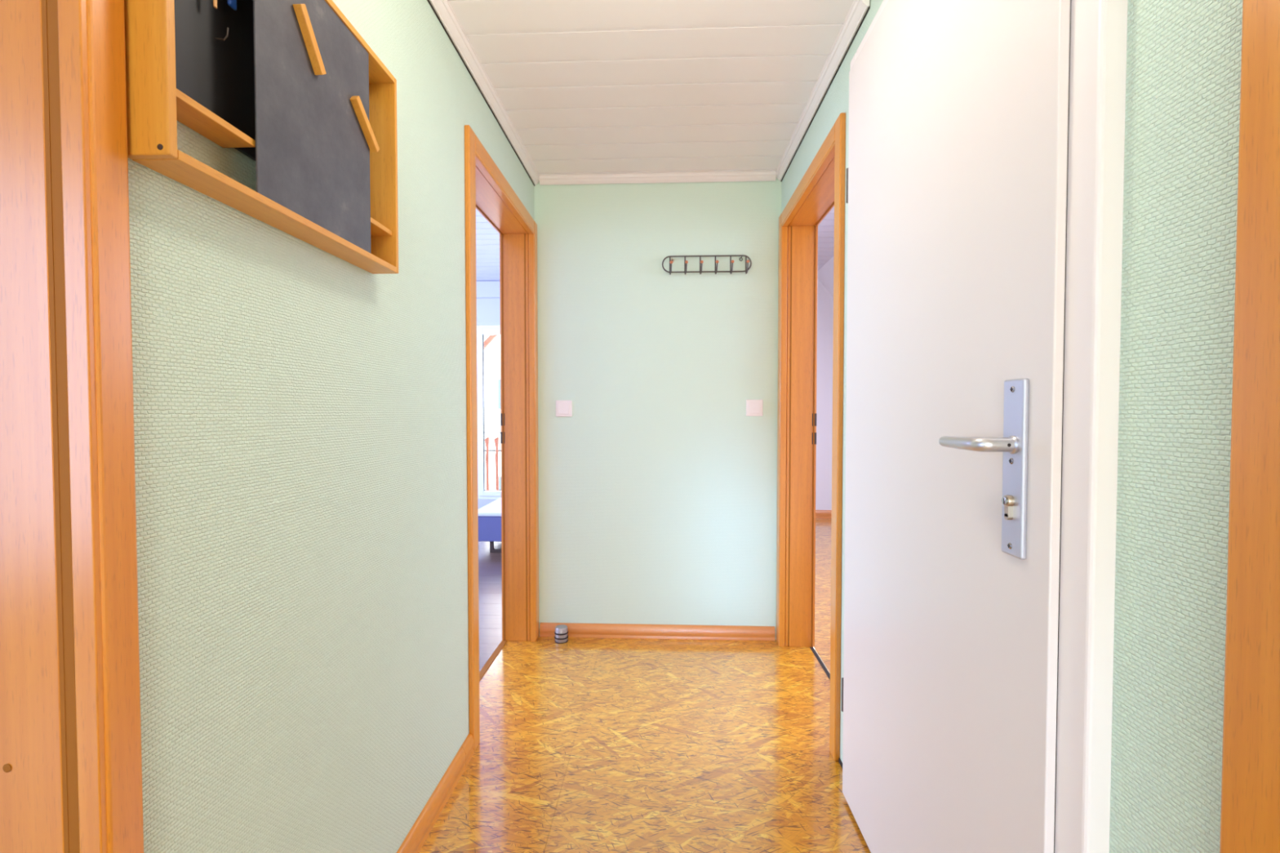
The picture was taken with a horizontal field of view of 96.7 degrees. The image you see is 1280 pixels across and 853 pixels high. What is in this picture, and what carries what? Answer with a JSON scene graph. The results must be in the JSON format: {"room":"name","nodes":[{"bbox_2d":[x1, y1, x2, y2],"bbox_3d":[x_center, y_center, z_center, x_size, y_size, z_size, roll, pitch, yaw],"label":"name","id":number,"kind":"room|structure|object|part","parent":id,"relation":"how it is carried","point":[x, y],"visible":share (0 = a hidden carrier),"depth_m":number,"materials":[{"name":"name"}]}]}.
{"room":"home hallway","nodes":[
{"label":"home hallway","id":0,"kind":"room"},
{"bbox_2d":[128,0,534,852],"bbox_3d":[-0.687,-0.201,0.785,0.150,2.620,4.120,0,1,2],"label":"wall","id":1,"kind":"structure","parent":0,"point":[300,409],"depth_m":1.03,"materials":[{"name":"green paint"}]},
{"bbox_2d":[0,0,143,852],"bbox_3d":[-0.706,0.106,0.184,0.171,2.038,0.998,0,1,2],"label":"door","id":2,"kind":"structure","parent":1,"relation":"in","point":[71,759],"depth_m":0.64,"materials":[{"name":"brown wood"}]},
{"bbox_3d":[-0.609,0.094,0.657,0.018,2.038,0.044,0,1,2],"label":"casing","id":3,"kind":"part","parent":2,"relation":"part of","materials":[{"name":"brown wood"}]},
{"bbox_2d":[124,0,398,273],"bbox_3d":[-0.573,-0.540,0.958,0.059,0.421,0.584,0,1,2],"label":"upper cabinet","id":4,"kind":"object","parent":1,"relation":"attached to","point":[244,79],"visible":1,"depth_m":0.87,"materials":[{"name":"brown wood"}]},
{"bbox_3d":[-0.586,-0.532,0.674,0.059,0.421,0.014,0,1,2],"label":"panel","id":5,"kind":"part","parent":4,"relation":"part of","materials":[{"name":"brown wood"}]},
{"bbox_2d":[213,0,217,8],"bbox_3d":[-0.588,-0.619,0.782,0.006,0.081,0.010,0,1,2],"label":"strap","id":6,"kind":"object","parent":4,"relation":"hanging from","point":[215,2],"visible":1,"depth_m":0.78,"materials":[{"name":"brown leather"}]},
{"bbox_3d":[-0.601,-0.577,0.911,0.006,0.319,0.461,0,1,2],"label":"panel","id":7,"kind":"part","parent":4,"relation":"part of","materials":[{"name":"black"}]},
{"bbox_2d":[176,88,255,147],"bbox_3d":[-0.586,-0.409,0.756,0.049,0.010,0.143,0,1,2],"label":"shelf","id":8,"kind":"object","parent":4,"relation":"attached to","point":[189,113],"depth_m":0.76,"materials":[{"name":"brown wood"}]},
{"bbox_2d":[227,0,236,10],"bbox_3d":[-0.585,-0.625,0.816,0.010,0.048,0.013,1,2,35],"label":"tag","id":9,"kind":"object","parent":4,"relation":"hanging from","point":[233,3],"visible":1,"depth_m":0.82,"materials":[{"name":"blue"}]},
{"bbox_3d":[-0.573,-0.335,0.966,0.059,0.012,0.560,0,1,2],"label":"rail","id":10,"kind":"part","parent":4,"relation":"part of","materials":[{"name":"brown wood"}]},
{"bbox_2d":[293,4,326,75],"bbox_3d":[-0.541,-0.633,0.933,0.014,0.086,0.066,0,1,2],"label":"magnet","id":11,"kind":"object","parent":4,"relation":"attached to","point":[300,10],"visible":1,"depth_m":0.93,"materials":[{"name":"brown wood"}]},
{"bbox_3d":[-0.573,-0.744,0.956,0.059,0.012,0.560,0,1,2],"label":"rail","id":12,"kind":"part","parent":4,"relation":"part of","materials":[{"name":"brown wood"}]},
{"bbox_2d":[350,95,379,152],"bbox_3d":[-0.534,-0.586,1.105,0.014,0.075,0.084,0,1,2],"label":"magnet","id":13,"kind":"object","parent":4,"relation":"attached to","point":[357,104],"visible":1,"depth_m":1.10,"materials":[{"name":"brown wood"}]},
{"bbox_2d":[370,217,392,235],"bbox_3d":[-0.569,-0.419,1.159,0.049,0.010,0.169,0,1,2],"label":"shelf","id":14,"kind":"object","parent":4,"relation":"attached to","point":[377,228],"depth_m":1.21,"materials":[{"name":"brown wood"}]},
{"bbox_3d":[-0.561,-0.547,1.245,0.059,0.421,0.009,0,1,2],"label":"panel","id":15,"kind":"part","parent":4,"relation":"part of","materials":[{"name":"brown wood"}]},
{"bbox_2d":[396,733,474,852],"bbox_3d":[-0.583,1.064,1.294,0.017,0.066,1.178,0,1,2],"label":"baseboard","id":16,"kind":"structure","parent":1,"relation":"attached to","point":[415,838],"depth_m":1.59,"materials":[{"name":"brown wood"}]},
{"bbox_2d":[426,0,539,186],"bbox_3d":[-0.592,-1.157,0.755,0.033,0.036,4.117,0,1,2],"label":"trim","id":17,"kind":"structure","parent":1,"relation":"attached to","point":[442,8],"depth_m":1.93,"materials":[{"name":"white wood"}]},
{"bbox_2d":[464,124,538,751],"bbox_3d":[-0.613,0.048,2.350,0.172,2.067,0.980,0,1,2],"label":"door frame","id":18,"kind":"structure","parent":1,"relation":"in","point":[487,191],"depth_m":2.76,"materials":[{"name":"brown wood"}]},
{"bbox_3d":[-0.556,0.054,1.887,0.018,2.054,0.060,0,1,2],"label":"casing","id":19,"kind":"part","parent":18,"relation":"part of","materials":[{"name":"brown wood"}]},
{"bbox_3d":[-0.670,0.055,2.780,0.020,0.056,0.006,0,1,2],"label":"strike plate","id":20,"kind":"part","parent":18,"relation":"part of","materials":[{"name":"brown metal"}]},
{"bbox_3d":[-0.670,-0.034,2.778,0.020,0.060,0.006,0,1,2],"label":"strike plate","id":21,"kind":"part","parent":18,"relation":"part of","materials":[{"name":"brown metal"}]},
{"bbox_3d":[-0.537,-0.955,2.320,0.018,0.060,0.860,0,1,2],"label":"casing","id":22,"kind":"part","parent":18,"relation":"part of","materials":[{"name":"brown wood"}]},
{"bbox_3d":[-0.517,0.030,2.805,0.018,2.054,0.060,0,1,2],"label":"casing","id":23,"kind":"part","parent":18,"relation":"part of","materials":[{"name":"brown wood"}]},
{"bbox_2d":[475,208,499,280],"bbox_3d":[-2.388,-1.567,3.717,3.505,0.040,5.300,0,1,2],"label":"ceiling","id":24,"kind":"structure","parent":0,"point":[487,238],"depth_m":5.13,"materials":[{"name":"grey"}]},
{"bbox_2d":[476,297,500,509],"bbox_3d":[-2.219,-0.325,6.520,3.605,2.670,0.250,0,1,2],"label":"wall","id":25,"kind":"structure","parent":0,"point":[488,309],"depth_m":6.35,"materials":[{"name":"grey paint"}]},
{"bbox_2d":[475,280,499,297],"bbox_3d":[-2.275,-1.521,6.341,3.505,0.181,0.050,0,1,2],"label":"trim","id":26,"kind":"structure","parent":25,"relation":"attached to","point":[485,289],"depth_m":6.29,"materials":[{"name":"grey paint"}]},
{"bbox_2d":[476,324,501,498],"bbox_3d":[-1.363,-0.160,6.402,0.955,1.954,0.082,0,1,2],"label":"window","id":27,"kind":"structure","parent":25,"relation":"in","point":[488,336],"depth_m":6.39,"materials":[{"name":"white"}]},
{"bbox_3d":[-1.364,-0.152,6.389,0.805,1.769,0.006,0,1,2],"label":"pane","id":28,"kind":"part","parent":27,"relation":"part of","materials":[{"name":"clear glass"}]},
{"bbox_2d":[418,518,871,852],"bbox_3d":[-0.342,1.094,2.546,7.700,0.060,7.600,0,1,2],"label":"floor","id":29,"kind":"structure","parent":0,"point":[586,744],"depth_m":1.91,"materials":[{"name":"brown wood"}]},
{"bbox_2d":[478,497,501,552],"bbox_3d":[-0.955,0.828,5.290,0.701,0.330,1.558,0,1,2],"label":"bed","id":30,"kind":"object","parent":29,"relation":"on","point":[490,515],"visible":0.09,"depth_m":4.53,"materials":[{"name":"blue fabric"}]},
{"bbox_3d":[-1.117,0.964,4.569,0.173,0.096,0.026,0,1,2],"label":"leg","id":31,"kind":"part","parent":30,"relation":"part of","materials":[{"name":"brown metal"}]},
{"bbox_2d":[554,624,568,644],"bbox_3d":[-0.387,1.021,2.802,0.068,0.072,0.068,0,1,2],"label":"door stop","id":32,"kind":"object","parent":29,"relation":"on","point":[561,637],"visible":1,"depth_m":2.78,"materials":[{"name":"silver metal"}]},
{"bbox_2d":[448,0,853,174],"bbox_3d":[-0.006,-1.199,0.730,1.212,0.050,4.120,0,1,2],"label":"ceiling","id":33,"kind":"structure","parent":0,"point":[586,86],"depth_m":1.95,"materials":[{"name":"grey wood"}]},
{"bbox_2d":[533,177,781,639],"bbox_3d":[0.085,-0.255,2.873,1.512,2.620,0.120,0,1,2],"label":"wall","id":34,"kind":"structure","parent":0,"point":[658,491],"depth_m":2.82,"materials":[{"name":"green paint"}]},
{"bbox_2d":[555,400,572,416],"bbox_3d":[-0.379,-0.090,2.830,0.081,0.081,0.013,0,1,2],"label":"light switch","id":35,"kind":"object","parent":34,"relation":"attached to","point":[563,407],"visible":1,"depth_m":2.83,"materials":[{"name":"white plastic"}]},
{"bbox_2d":[539,622,775,640],"bbox_3d":[0.082,1.024,2.838,1.172,0.066,0.017,0,1,2],"label":"baseboard","id":36,"kind":"structure","parent":34,"relation":"attached to","point":[546,629],"depth_m":2.83,"materials":[{"name":"brown wood"}]},
{"bbox_2d":[538,170,776,185],"bbox_3d":[0.081,-1.209,2.769,1.152,0.036,0.033,0,1,2],"label":"trim","id":37,"kind":"structure","parent":34,"relation":"attached to","point":[763,175],"depth_m":2.76,"materials":[{"name":"white wood"}]},
{"bbox_2d":[662,254,751,274],"bbox_3d":[0.324,-0.786,2.759,0.434,0.093,0.059,0,1,2],"label":"coat rack","id":38,"kind":"object","parent":34,"relation":"attached to","point":[671,260],"visible":1,"depth_m":2.76,"materials":[{"name":"grey metal"}]},
{"bbox_2d":[746,399,762,416],"bbox_3d":[0.561,-0.092,2.790,0.081,0.081,0.013,0,1,2],"label":"light switch","id":39,"kind":"object","parent":34,"relation":"attached to","point":[753,407],"visible":1,"depth_m":2.79,"materials":[{"name":"white plastic"}]},
{"bbox_2d":[815,277,833,510],"bbox_3d":[2.271,-0.377,6.050,2.783,2.700,0.100,0,1,2],"label":"wall","id":40,"kind":"structure","parent":0,"point":[824,300],"depth_m":6.02,"materials":[{"name":"white paint"}]},
{"bbox_2d":[815,510,831,518],"bbox_3d":[2.318,0.931,6.024,2.683,0.085,0.017,0,1,2],"label":"baseboard","id":41,"kind":"structure","parent":40,"relation":"attached to","point":[819,513],"depth_m":6.03,"materials":[{"name":"brown wood"}]},
{"bbox_2d":[817,257,833,297],"bbox_3d":[2.642,-0.433,3.530,1.825,2.418,4.900,0,1,2],"label":"ceiling","id":42,"kind":"structure","parent":0,"point":[825,273],"depth_m":5.77,"materials":[{"name":"white paint"}]},
{"bbox_2d":[817,206,834,270],"bbox_3d":[1.302,-1.563,3.558,0.858,0.040,4.900,0,1,2],"label":"ceiling","id":43,"kind":"structure","parent":0,"point":[826,227],"depth_m":4.79,"materials":[{"name":"grey"}]},
{"bbox_2d":[781,0,1243,852],"bbox_3d":[0.674,-0.199,0.727,0.150,2.620,4.120,0,1,2],"label":"wall","id":44,"kind":"structure","parent":0,"point":[1183,77],"depth_m":0.64,"materials":[{"name":"green paint"}]},
{"bbox_2d":[776,112,845,761],"bbox_3d":[0.735,0.043,2.289,0.172,2.082,0.965,0,1,2],"label":"door","id":45,"kind":"structure","parent":44,"relation":"in","point":[821,188],"depth_m":2.69,"materials":[{"name":"brown wood"}]},
{"bbox_3d":[0.677,0.024,2.744,0.018,2.069,0.060,0,1,2],"label":"casing","id":46,"kind":"part","parent":45,"relation":"part of","materials":[{"name":"brown wood"}]},
{"bbox_3d":[0.658,-0.968,2.266,0.018,0.060,0.845,0,1,2],"label":"casing","id":47,"kind":"part","parent":45,"relation":"part of","materials":[{"name":"brown wood"}]},
{"bbox_3d":[0.828,0.057,2.705,0.020,0.056,0.006,0,1,2],"label":"strike plate","id":48,"kind":"part","parent":45,"relation":"part of","materials":[{"name":"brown metal"}]},
{"bbox_3d":[0.828,-0.032,2.703,0.020,0.060,0.006,0,1,2],"label":"strike plate","id":49,"kind":"part","parent":45,"relation":"part of","materials":[{"name":"brown metal"}]},
{"bbox_3d":[0.639,0.048,1.840,0.018,2.069,0.060,0,1,2],"label":"casing","id":50,"kind":"part","parent":45,"relation":"part of","materials":[{"name":"brown wood"}]},
{"bbox_2d":[775,0,870,182],"bbox_3d":[0.642,-1.194,2.165,0.033,0.036,1.192,0,1,2],"label":"trim","id":51,"kind":"structure","parent":44,"relation":"attached to","point":[859,8],"depth_m":1.93,"materials":[{"name":"white wood"}]},
{"bbox_2d":[838,758,842,768],"bbox_3d":[0.641,1.078,1.774,0.004,0.012,0.123,0,1,2],"label":"trim","id":52,"kind":"structure","parent":44,"relation":"attached to","point":[839,759],"depth_m":1.82,"materials":[{"name":"grey"}]},
{"bbox_2d":[841,0,1128,852],"bbox_3d":[0.618,0.026,1.197,0.222,2.146,0.970,0,1,2],"label":"door","id":53,"kind":"structure","parent":44,"relation":"in","point":[985,170],"depth_m":0.94,"materials":[{"name":"white paint"}]},
{"bbox_3d":[0.679,0.014,1.652,0.140,2.146,0.054,0,1,2],"label":"frame post","id":54,"kind":"part","parent":53,"relation":"part of","materials":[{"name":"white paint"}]},
{"bbox_3d":[0.523,0.025,0.891,0.059,0.022,0.129,0,1,2],"label":"lever","id":55,"kind":"part","parent":53,"relation":"part of","materials":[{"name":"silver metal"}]},
{"bbox_3d":[0.639,0.038,0.741,0.140,2.146,0.062,0,1,2],"label":"frame post","id":56,"kind":"part","parent":53,"relation":"part of","materials":[{"name":"white paint"}]},
{"bbox_2d":[1219,0,1279,852],"bbox_3d":[0.638,0.102,0.053,0.171,2.054,1.003,0,1,2],"label":"door frame","id":57,"kind":"structure","parent":44,"relation":"in","point":[1250,818],"depth_m":0.53,"materials":[{"name":"brown wood"}]}
]}

